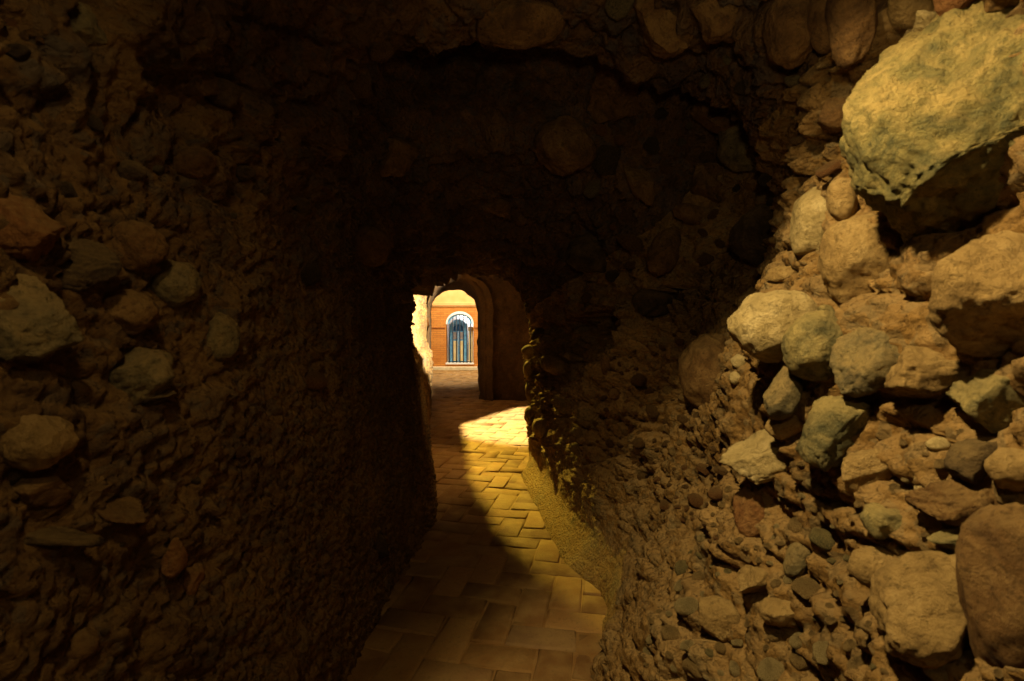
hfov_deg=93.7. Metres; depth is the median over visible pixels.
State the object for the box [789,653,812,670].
pebble
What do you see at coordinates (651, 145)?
pebble
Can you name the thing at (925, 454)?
pebble
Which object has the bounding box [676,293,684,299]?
pebble
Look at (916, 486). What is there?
chip
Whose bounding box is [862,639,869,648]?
pebble
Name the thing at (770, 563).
pebble
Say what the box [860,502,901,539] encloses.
stone
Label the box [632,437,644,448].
pebble
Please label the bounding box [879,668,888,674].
pebble
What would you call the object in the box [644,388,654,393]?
pebble
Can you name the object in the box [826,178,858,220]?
cobbles
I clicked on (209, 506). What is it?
flake
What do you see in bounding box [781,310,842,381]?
cobbles
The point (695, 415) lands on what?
pebble
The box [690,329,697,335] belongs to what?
pebble
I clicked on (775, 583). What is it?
pebble
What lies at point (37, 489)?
stone
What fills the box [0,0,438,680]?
wall
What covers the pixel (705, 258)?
pebble
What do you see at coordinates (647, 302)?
stone
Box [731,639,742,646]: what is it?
pebble
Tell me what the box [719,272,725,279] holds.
pebble
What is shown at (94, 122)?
pebble
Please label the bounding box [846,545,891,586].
stone
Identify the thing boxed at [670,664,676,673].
pebble
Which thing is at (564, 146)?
cobbles
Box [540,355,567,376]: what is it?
pebble
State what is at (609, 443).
pebble
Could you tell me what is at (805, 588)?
pebble
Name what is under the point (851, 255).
rock
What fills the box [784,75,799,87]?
pebble
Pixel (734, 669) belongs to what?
pebble
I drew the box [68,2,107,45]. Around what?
stone
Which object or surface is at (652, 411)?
pebble
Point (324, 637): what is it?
pebble
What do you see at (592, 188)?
pebble
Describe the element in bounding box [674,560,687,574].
pebble
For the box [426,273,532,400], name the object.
wall
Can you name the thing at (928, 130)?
boulder
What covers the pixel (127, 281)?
pebble
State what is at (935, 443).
pebble
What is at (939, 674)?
pebble
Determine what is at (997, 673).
pebble
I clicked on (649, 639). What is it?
pebble
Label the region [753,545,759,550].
pebble
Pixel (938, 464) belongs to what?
pebble
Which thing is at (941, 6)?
stone
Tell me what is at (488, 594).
floor
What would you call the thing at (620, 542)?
wall
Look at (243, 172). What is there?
stone
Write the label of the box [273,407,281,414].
pebble
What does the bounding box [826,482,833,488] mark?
pebble
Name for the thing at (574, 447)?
pebble
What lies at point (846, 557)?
pebble
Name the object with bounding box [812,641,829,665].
pebble
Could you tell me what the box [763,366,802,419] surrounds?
stone
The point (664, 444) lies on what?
pebble
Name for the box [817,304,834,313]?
chip
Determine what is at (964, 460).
slab
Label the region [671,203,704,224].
stone
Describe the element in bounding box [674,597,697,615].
pebble
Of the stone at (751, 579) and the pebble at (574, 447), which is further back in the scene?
the pebble at (574, 447)
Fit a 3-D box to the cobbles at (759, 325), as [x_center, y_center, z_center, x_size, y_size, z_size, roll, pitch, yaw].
[0.710,-0.037,1.294,0.221,0.202,0.203,-1,1,-28]
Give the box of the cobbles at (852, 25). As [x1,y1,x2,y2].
[825,0,877,69]
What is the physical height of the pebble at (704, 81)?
0.069 m
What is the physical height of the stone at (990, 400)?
0.118 m
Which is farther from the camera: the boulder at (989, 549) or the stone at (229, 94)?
the stone at (229, 94)
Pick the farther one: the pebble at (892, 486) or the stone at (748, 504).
the stone at (748, 504)
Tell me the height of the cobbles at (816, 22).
0.143 m
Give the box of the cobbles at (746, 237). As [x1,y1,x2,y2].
[729,203,772,264]
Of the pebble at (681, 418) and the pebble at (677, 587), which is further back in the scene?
the pebble at (681, 418)
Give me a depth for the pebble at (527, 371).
5.05 m
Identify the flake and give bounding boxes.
[201,493,221,516]
[477,198,513,216]
[563,352,583,362]
[765,265,798,282]
[912,10,936,31]
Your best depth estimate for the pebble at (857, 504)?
0.98 m
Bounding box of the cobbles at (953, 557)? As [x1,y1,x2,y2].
[950,553,955,569]
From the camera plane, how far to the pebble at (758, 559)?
1.30 m
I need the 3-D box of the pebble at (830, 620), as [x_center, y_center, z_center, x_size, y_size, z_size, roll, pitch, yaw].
[0.698,0.613,1.053,0.023,0.017,0.021,0,1,11]
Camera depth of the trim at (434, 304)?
18.20 m
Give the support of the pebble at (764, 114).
attached to the ceiling
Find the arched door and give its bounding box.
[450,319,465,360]
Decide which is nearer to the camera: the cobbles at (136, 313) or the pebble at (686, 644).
the cobbles at (136, 313)
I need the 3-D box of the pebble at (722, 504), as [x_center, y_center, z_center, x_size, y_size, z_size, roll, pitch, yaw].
[0.678,0.529,1.545,0.020,0.022,0.022,1,1,25]
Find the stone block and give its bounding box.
[904,479,997,526]
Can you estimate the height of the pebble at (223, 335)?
0.138 m
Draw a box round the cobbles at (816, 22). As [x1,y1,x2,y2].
[807,0,830,54]
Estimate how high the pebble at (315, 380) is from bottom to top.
0.077 m
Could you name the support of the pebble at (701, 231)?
attached to the wall at (620, 542)
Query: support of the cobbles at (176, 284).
attached to the wall at (372, 414)
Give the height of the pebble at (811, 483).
0.036 m
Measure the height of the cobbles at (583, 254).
0.287 m
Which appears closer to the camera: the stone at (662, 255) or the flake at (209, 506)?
the flake at (209, 506)
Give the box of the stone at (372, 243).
[355,224,389,266]
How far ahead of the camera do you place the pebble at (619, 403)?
2.97 m
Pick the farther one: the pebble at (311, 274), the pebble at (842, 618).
the pebble at (311, 274)
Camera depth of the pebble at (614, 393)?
2.97 m
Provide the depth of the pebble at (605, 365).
3.20 m
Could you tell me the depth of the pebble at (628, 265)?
3.02 m
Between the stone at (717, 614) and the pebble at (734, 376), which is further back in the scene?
the pebble at (734, 376)
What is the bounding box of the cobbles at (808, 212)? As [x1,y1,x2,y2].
[789,186,826,255]
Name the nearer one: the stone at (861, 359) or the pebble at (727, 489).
the stone at (861, 359)
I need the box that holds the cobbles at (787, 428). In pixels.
[765,414,803,439]
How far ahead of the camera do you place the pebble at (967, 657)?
0.73 m
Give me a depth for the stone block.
0.79 m
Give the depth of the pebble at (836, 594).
1.06 m
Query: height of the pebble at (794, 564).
0.109 m
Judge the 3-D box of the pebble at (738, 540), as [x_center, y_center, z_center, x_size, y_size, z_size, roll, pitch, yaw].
[0.658,0.581,1.392,0.024,0.023,0.024,0,1,-6]
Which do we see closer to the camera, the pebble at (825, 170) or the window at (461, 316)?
the pebble at (825, 170)
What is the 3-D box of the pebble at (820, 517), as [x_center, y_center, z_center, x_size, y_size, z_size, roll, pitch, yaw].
[0.745,0.423,1.146,0.029,0.026,0.024,0,1,8]
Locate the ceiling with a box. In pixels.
[152,0,887,314]
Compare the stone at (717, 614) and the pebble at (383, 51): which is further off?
the pebble at (383, 51)
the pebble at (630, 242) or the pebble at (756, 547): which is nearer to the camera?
the pebble at (756, 547)
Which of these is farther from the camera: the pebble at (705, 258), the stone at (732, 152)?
the pebble at (705, 258)
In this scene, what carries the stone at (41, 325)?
attached to the wall at (372, 414)
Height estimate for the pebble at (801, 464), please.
0.018 m
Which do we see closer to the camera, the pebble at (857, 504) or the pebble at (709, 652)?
the pebble at (857, 504)
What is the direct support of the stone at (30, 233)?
attached to the wall at (372, 414)
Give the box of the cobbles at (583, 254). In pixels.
[566,232,606,272]
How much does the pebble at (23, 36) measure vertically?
0.013 m
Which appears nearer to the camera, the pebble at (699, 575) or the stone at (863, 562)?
the stone at (863, 562)
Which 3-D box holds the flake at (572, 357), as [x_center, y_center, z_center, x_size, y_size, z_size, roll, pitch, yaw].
[0.542,0.149,4.205,0.185,0.093,0.112,0,1,-1]
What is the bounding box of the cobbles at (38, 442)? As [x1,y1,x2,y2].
[0,414,78,471]
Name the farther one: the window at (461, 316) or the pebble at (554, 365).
the window at (461, 316)
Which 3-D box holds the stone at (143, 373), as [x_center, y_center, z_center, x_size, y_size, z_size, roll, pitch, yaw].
[-0.812,0.080,1.038,0.148,0.131,0.112,0,1,6]
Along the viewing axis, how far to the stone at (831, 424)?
1.05 m
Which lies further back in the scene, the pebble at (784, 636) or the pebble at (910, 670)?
the pebble at (784, 636)
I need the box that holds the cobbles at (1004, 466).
[984,448,1023,490]
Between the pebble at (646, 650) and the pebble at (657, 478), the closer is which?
the pebble at (646, 650)
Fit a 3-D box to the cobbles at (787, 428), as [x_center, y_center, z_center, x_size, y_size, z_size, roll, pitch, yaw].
[0.732,0.222,1.282,0.102,0.086,0.079,0,1,1]
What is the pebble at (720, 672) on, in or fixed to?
attached to the wall at (620, 542)
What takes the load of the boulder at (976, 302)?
attached to the wall at (620, 542)
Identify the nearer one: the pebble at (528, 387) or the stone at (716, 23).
the stone at (716, 23)
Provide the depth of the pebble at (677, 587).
1.60 m
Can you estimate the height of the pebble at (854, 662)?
0.028 m
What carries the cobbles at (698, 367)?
attached to the wall at (620, 542)
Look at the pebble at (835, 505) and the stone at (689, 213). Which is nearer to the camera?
the pebble at (835, 505)
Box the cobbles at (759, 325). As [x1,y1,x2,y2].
[727,289,817,362]
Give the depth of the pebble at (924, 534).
0.83 m
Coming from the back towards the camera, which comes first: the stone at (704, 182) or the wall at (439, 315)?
the wall at (439, 315)
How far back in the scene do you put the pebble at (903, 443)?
0.95 m
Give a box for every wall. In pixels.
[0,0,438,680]
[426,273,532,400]
[427,290,477,365]
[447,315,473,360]
[521,0,1023,680]
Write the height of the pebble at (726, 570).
0.018 m
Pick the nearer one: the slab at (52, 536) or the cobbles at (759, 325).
the slab at (52, 536)
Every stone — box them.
[0,192,65,261]
[0,273,84,363]
[12,470,71,508]
[56,237,121,293]
[65,627,99,662]
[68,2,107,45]
[108,347,175,404]
[117,159,146,180]
[140,389,176,404]
[172,147,216,177]
[205,78,239,107]
[236,165,255,180]
[355,224,389,266]
[375,137,420,177]
[476,0,564,49]
[587,59,642,123]
[622,165,654,205]
[632,288,676,316]
[633,0,694,58]
[646,225,681,275]
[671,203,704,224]
[690,0,738,43]
[690,101,737,134]
[690,162,722,202]
[697,595,740,641]
[717,119,756,171]
[733,481,764,536]
[736,565,768,593]
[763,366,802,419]
[795,396,872,471]
[817,97,846,132]
[829,327,899,397]
[841,448,894,495]
[846,545,891,586]
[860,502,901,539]
[868,550,968,669]
[884,345,962,398]
[887,0,933,33]
[926,527,959,551]
[933,0,975,16]
[945,369,1023,434]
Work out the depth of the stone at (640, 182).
2.66 m
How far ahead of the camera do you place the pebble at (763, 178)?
1.94 m
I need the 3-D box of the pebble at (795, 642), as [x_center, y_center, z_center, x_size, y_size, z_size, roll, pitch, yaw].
[0.686,0.721,1.151,0.039,0.034,0.032,-1,1,-29]
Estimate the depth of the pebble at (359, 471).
2.40 m
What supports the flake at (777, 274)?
attached to the wall at (620, 542)
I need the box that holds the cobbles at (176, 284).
[150,259,200,307]
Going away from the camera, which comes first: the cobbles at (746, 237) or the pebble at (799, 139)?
the pebble at (799, 139)
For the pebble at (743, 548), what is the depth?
1.37 m
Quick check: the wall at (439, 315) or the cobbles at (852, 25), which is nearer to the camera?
the cobbles at (852, 25)
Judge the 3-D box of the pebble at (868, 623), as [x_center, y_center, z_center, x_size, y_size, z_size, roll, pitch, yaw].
[0.651,0.518,0.878,0.012,0.009,0.010,-1,2,-40]
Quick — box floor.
[347,370,606,680]
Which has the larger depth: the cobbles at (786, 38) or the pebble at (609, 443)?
the pebble at (609, 443)
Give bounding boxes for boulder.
[839,0,1023,243]
[927,230,1023,358]
[955,502,1023,667]
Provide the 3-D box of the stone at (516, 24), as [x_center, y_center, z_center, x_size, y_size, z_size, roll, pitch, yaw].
[0.031,-1.144,1.734,0.304,0.158,0.215,-1,1,-23]
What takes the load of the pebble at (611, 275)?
attached to the wall at (620, 542)
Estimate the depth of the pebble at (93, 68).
0.96 m
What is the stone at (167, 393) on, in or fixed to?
attached to the wall at (372, 414)
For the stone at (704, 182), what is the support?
attached to the wall at (620, 542)
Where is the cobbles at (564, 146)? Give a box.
[533,115,595,175]
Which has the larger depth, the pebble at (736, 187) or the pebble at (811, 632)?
the pebble at (736, 187)
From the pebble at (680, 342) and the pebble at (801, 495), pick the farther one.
the pebble at (680, 342)
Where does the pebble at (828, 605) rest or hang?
attached to the wall at (620, 542)
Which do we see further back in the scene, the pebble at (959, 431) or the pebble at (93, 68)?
the pebble at (93, 68)
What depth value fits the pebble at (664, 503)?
2.32 m
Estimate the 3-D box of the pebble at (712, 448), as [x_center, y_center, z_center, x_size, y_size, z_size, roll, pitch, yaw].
[0.765,0.411,1.820,0.033,0.025,0.026,0,1,18]
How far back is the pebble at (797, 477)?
1.21 m
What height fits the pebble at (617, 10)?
0.109 m
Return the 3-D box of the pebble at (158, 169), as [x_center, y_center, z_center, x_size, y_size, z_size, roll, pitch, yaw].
[-0.868,-0.420,1.171,0.035,0.028,0.029,0,1,-6]
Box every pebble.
[5,43,30,61]
[19,33,28,40]
[28,361,40,367]
[60,181,77,197]
[87,114,103,130]
[91,65,99,72]
[100,628,108,635]
[121,279,129,284]
[126,593,135,598]
[128,115,139,121]
[152,165,164,174]
[191,476,200,483]
[207,312,240,361]
[230,212,236,218]
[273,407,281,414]
[300,263,322,286]
[305,370,326,389]
[320,635,326,641]
[335,223,342,229]
[357,468,363,474]
[367,40,393,61]
[521,345,534,359]
[523,361,532,376]
[524,406,533,423]
[525,382,533,403]
[532,328,543,336]
[532,418,547,437]
[540,355,567,376]
[555,442,562,447]
[570,442,580,453]
[581,292,591,302]
[583,180,601,198]
[591,144,620,175]
[600,354,611,374]
[600,395,606,400]
[604,0,634,20]
[605,270,619,281]
[605,439,613,447]
[608,388,620,399]
[614,391,626,414]
[616,234,643,250]
[623,261,635,269]
[631,374,645,386]
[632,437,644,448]
[637,472,648,479]
[643,136,659,153]
[643,647,651,654]
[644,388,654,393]
[645,634,653,644]
[646,405,659,417]
[648,618,653,624]
[653,476,660,481]
[654,107,667,118]
[658,344,665,350]
[659,499,671,509]
[660,625,679,640]
[662,440,669,446]
[665,611,672,616]
[665,651,673,660]
[668,446,675,455]
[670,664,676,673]
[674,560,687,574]
[674,580,682,591]
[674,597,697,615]
[675,338,683,345]
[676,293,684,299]
[677,414,687,423]
[680,640,693,651]
[682,658,703,680]
[687,493,702,507]
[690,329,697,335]
[692,570,704,579]
[693,412,699,417]
[696,463,710,475]
[697,253,713,264]
[697,533,705,541]
[698,73,709,88]
[698,228,707,236]
[703,423,708,431]
[705,648,713,657]
[707,209,718,218]
[708,487,722,500]
[709,446,716,451]
[713,465,727,475]
[714,642,725,654]
[715,239,724,247]
[717,670,723,675]
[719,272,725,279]
[719,501,725,508]
[723,568,731,573]
[724,486,732,492]
[728,371,740,384]
[729,660,739,676]
[731,354,746,367]
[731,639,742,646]
[732,184,739,191]
[734,537,743,544]
[741,546,749,551]
[744,622,749,627]
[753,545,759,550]
[755,556,762,563]
[757,173,771,186]
[757,657,783,680]
[760,112,768,116]
[763,543,772,548]
[763,644,769,650]
[766,196,774,205]
[766,561,772,566]
[768,633,779,641]
[770,579,780,588]
[776,541,785,546]
[778,496,787,503]
[781,634,788,638]
[783,542,811,577]
[783,575,795,583]
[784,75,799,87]
[787,517,802,533]
[789,135,804,144]
[789,632,801,648]
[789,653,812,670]
[791,577,821,600]
[795,475,802,481]
[796,461,805,467]
[798,493,805,498]
[805,478,817,490]
[808,630,814,636]
[809,527,834,551]
[810,506,817,513]
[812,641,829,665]
[815,159,840,177]
[817,512,828,522]
[824,617,837,624]
[825,602,833,607]
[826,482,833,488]
[827,558,836,563]
[831,502,843,508]
[833,590,838,596]
[839,615,848,622]
[842,554,849,561]
[842,639,856,651]
[847,656,865,669]
[854,500,862,508]
[859,605,867,612]
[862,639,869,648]
[865,620,871,626]
[870,663,875,669]
[875,432,889,439]
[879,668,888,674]
[888,483,900,493]
[896,544,902,549]
[899,439,907,446]
[901,477,910,482]
[902,663,920,676]
[920,532,929,537]
[920,544,928,550]
[921,452,928,456]
[922,665,947,680]
[925,437,950,450]
[933,458,944,469]
[956,429,963,434]
[958,649,974,663]
[993,669,1003,678]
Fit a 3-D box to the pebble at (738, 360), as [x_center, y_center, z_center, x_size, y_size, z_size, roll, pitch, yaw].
[0.790,0.075,1.671,0.052,0.056,0.048,0,1,0]
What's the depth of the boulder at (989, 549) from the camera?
0.66 m
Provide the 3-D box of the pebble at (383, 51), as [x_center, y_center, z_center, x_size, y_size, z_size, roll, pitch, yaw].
[-0.461,-1.017,1.685,0.084,0.080,0.072,0,1,4]
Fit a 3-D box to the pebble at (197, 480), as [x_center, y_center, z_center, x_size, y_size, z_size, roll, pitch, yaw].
[-0.802,0.352,1.212,0.027,0.020,0.023,1,1,27]
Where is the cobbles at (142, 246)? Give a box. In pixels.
[110,220,169,271]
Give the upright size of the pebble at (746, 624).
0.014 m
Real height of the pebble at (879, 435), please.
0.023 m
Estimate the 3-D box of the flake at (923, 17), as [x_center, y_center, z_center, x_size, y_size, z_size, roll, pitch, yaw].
[0.844,-0.635,0.969,0.073,0.055,0.044,0,1,-8]
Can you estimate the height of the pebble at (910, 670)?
0.021 m
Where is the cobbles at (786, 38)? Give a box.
[762,0,812,69]
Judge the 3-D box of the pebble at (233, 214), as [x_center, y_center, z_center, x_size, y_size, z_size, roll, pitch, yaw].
[-0.851,-0.382,1.463,0.022,0.020,0.021,-1,2,-39]
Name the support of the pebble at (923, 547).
attached to the wall at (620, 542)
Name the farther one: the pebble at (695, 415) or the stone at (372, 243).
the stone at (372, 243)
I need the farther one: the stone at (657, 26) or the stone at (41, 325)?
the stone at (657, 26)
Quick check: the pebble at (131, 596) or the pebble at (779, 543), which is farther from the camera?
the pebble at (779, 543)
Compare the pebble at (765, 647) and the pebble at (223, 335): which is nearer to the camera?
the pebble at (765, 647)
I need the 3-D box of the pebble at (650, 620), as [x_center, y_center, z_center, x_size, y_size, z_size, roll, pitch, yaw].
[0.476,0.958,1.637,0.025,0.021,0.020,0,1,3]
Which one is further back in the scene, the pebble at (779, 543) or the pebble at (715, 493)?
the pebble at (715, 493)
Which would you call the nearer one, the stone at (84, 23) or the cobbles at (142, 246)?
the stone at (84, 23)
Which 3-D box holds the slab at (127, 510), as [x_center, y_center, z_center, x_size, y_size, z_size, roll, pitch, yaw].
[-0.793,0.338,0.958,0.135,0.051,0.073,0,1,3]
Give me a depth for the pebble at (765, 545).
1.29 m
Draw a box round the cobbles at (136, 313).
[103,289,159,335]
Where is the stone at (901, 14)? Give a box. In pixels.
[887,0,933,33]
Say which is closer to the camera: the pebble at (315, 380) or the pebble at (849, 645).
the pebble at (849, 645)
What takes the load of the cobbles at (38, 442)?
attached to the wall at (372, 414)
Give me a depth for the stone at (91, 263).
0.92 m
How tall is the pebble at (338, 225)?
0.029 m
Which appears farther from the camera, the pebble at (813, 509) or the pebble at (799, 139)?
the pebble at (799, 139)
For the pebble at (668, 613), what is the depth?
1.58 m
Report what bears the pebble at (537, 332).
attached to the wall at (620, 542)
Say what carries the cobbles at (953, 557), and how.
attached to the wall at (620, 542)
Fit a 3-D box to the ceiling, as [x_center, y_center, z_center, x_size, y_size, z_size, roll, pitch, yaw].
[-0.221,-1.003,4.185,3.514,1.505,12.351,0,1,0]
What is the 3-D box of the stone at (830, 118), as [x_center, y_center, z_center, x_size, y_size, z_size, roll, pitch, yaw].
[0.843,-0.589,1.241,0.094,0.097,0.083,1,1,27]
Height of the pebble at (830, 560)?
0.015 m
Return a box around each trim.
[432,302,475,306]
[433,366,477,369]
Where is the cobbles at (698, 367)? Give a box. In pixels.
[677,333,725,408]
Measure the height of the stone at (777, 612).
0.090 m
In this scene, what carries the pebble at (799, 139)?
attached to the wall at (620, 542)
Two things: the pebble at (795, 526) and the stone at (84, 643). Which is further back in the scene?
the pebble at (795, 526)
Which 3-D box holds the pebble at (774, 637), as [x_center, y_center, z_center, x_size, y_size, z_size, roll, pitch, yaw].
[0.662,0.750,1.211,0.030,0.023,0.024,0,1,11]
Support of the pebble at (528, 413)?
attached to the wall at (620, 542)
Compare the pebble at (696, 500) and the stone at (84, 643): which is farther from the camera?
the pebble at (696, 500)
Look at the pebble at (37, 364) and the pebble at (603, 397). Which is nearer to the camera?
the pebble at (37, 364)
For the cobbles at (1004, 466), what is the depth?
0.70 m
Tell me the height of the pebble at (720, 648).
0.032 m
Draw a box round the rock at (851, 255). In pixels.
[817,213,891,303]
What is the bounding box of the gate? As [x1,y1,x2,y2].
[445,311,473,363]
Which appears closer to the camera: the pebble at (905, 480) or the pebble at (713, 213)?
the pebble at (905, 480)
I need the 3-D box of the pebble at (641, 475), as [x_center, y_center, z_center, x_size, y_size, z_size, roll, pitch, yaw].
[0.752,0.784,2.763,0.069,0.046,0.051,0,1,-5]
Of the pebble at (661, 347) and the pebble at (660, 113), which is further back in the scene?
the pebble at (661, 347)
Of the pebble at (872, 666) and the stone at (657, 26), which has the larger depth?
the stone at (657, 26)
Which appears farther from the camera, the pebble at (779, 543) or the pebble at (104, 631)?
the pebble at (779, 543)
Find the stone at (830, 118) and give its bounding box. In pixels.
[817,97,846,132]
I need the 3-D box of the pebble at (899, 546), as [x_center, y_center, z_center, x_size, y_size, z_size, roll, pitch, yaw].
[0.728,0.388,0.902,0.012,0.012,0.013,1,2,37]
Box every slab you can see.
[23,526,105,546]
[96,496,145,523]
[719,429,790,484]
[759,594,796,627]
[944,438,997,485]
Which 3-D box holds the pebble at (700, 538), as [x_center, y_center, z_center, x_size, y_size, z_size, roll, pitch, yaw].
[0.634,0.662,1.608,0.031,0.031,0.026,0,1,4]
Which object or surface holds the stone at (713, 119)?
attached to the ceiling
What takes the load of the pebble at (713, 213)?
attached to the wall at (620, 542)
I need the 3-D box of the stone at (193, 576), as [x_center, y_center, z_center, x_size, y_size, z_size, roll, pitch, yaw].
[-0.802,0.604,1.205,0.047,0.082,0.060,0,1,15]
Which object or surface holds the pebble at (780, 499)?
attached to the wall at (620, 542)
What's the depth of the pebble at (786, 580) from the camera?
1.22 m
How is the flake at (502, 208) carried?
attached to the ceiling
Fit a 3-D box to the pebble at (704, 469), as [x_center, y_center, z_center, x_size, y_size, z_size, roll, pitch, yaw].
[0.841,0.566,2.110,0.062,0.054,0.055,0,1,21]
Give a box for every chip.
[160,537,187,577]
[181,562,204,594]
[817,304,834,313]
[914,477,924,488]
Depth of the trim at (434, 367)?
18.08 m
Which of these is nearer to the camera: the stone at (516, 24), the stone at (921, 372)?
the stone at (921, 372)
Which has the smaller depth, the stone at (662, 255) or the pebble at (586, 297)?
the stone at (662, 255)
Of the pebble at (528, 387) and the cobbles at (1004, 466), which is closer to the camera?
the cobbles at (1004, 466)
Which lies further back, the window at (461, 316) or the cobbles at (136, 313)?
the window at (461, 316)
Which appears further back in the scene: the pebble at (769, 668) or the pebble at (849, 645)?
the pebble at (769, 668)
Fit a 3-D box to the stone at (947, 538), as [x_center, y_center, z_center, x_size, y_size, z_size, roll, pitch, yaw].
[0.730,0.324,0.783,0.087,0.054,0.059,0,1,-8]
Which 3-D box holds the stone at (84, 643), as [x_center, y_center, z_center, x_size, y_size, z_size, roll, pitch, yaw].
[-0.805,0.566,0.888,0.067,0.063,0.061,1,2,42]
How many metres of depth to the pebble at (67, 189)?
0.90 m
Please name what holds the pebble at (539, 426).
attached to the wall at (620, 542)
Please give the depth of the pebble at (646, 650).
1.66 m
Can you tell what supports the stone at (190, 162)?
attached to the wall at (372, 414)
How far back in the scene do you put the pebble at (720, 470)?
1.63 m
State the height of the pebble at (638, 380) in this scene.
0.080 m
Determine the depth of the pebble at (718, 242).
2.52 m
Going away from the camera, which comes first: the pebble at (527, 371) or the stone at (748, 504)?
the stone at (748, 504)
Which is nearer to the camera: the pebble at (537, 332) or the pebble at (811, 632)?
the pebble at (811, 632)
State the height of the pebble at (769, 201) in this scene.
0.042 m
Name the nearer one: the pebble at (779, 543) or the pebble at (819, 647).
the pebble at (819, 647)
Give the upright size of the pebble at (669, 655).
0.024 m
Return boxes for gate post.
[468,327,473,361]
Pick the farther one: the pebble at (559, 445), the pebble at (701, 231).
the pebble at (559, 445)
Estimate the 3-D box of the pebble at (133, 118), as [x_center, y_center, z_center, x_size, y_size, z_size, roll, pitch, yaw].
[-0.863,-0.505,1.092,0.027,0.015,0.018,-1,1,-24]
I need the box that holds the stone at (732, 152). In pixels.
[717,119,756,171]
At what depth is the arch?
10.33 m
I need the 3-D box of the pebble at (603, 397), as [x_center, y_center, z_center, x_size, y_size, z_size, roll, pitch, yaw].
[0.610,0.382,3.194,0.048,0.040,0.037,1,1,33]
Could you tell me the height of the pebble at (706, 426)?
0.037 m
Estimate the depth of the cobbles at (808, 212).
1.36 m
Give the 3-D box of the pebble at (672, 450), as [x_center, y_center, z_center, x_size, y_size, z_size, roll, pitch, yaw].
[0.811,0.554,2.400,0.053,0.052,0.048,-1,2,-42]
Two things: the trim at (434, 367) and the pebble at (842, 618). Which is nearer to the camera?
the pebble at (842, 618)
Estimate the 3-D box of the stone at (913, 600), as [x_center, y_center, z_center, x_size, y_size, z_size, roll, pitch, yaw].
[0.674,0.428,0.781,0.176,0.167,0.150,-1,2,-39]
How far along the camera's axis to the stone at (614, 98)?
2.55 m
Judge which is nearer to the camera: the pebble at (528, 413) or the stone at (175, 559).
the stone at (175, 559)
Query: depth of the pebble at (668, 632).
1.49 m
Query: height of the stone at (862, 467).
0.106 m
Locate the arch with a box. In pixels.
[427,273,493,400]
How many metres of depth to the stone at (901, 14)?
1.00 m
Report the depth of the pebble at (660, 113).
2.54 m
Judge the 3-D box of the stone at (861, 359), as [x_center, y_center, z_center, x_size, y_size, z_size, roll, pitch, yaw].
[0.772,0.046,1.045,0.129,0.154,0.138,0,1,14]
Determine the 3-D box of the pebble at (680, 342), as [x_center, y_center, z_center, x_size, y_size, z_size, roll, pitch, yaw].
[0.893,0.008,2.554,0.046,0.040,0.043,1,1,24]
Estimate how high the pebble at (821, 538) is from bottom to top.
0.055 m
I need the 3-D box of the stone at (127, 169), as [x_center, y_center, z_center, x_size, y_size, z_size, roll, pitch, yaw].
[-0.850,-0.379,1.073,0.058,0.049,0.048,0,1,0]
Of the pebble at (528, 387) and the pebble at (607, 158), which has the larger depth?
the pebble at (528, 387)
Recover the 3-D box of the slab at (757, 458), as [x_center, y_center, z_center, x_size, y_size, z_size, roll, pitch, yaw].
[0.729,0.330,1.386,0.223,0.154,0.157,1,2,34]
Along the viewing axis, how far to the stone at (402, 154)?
2.58 m
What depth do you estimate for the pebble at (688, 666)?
1.34 m
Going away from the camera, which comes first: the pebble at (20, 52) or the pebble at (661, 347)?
the pebble at (20, 52)
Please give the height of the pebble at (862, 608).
0.015 m

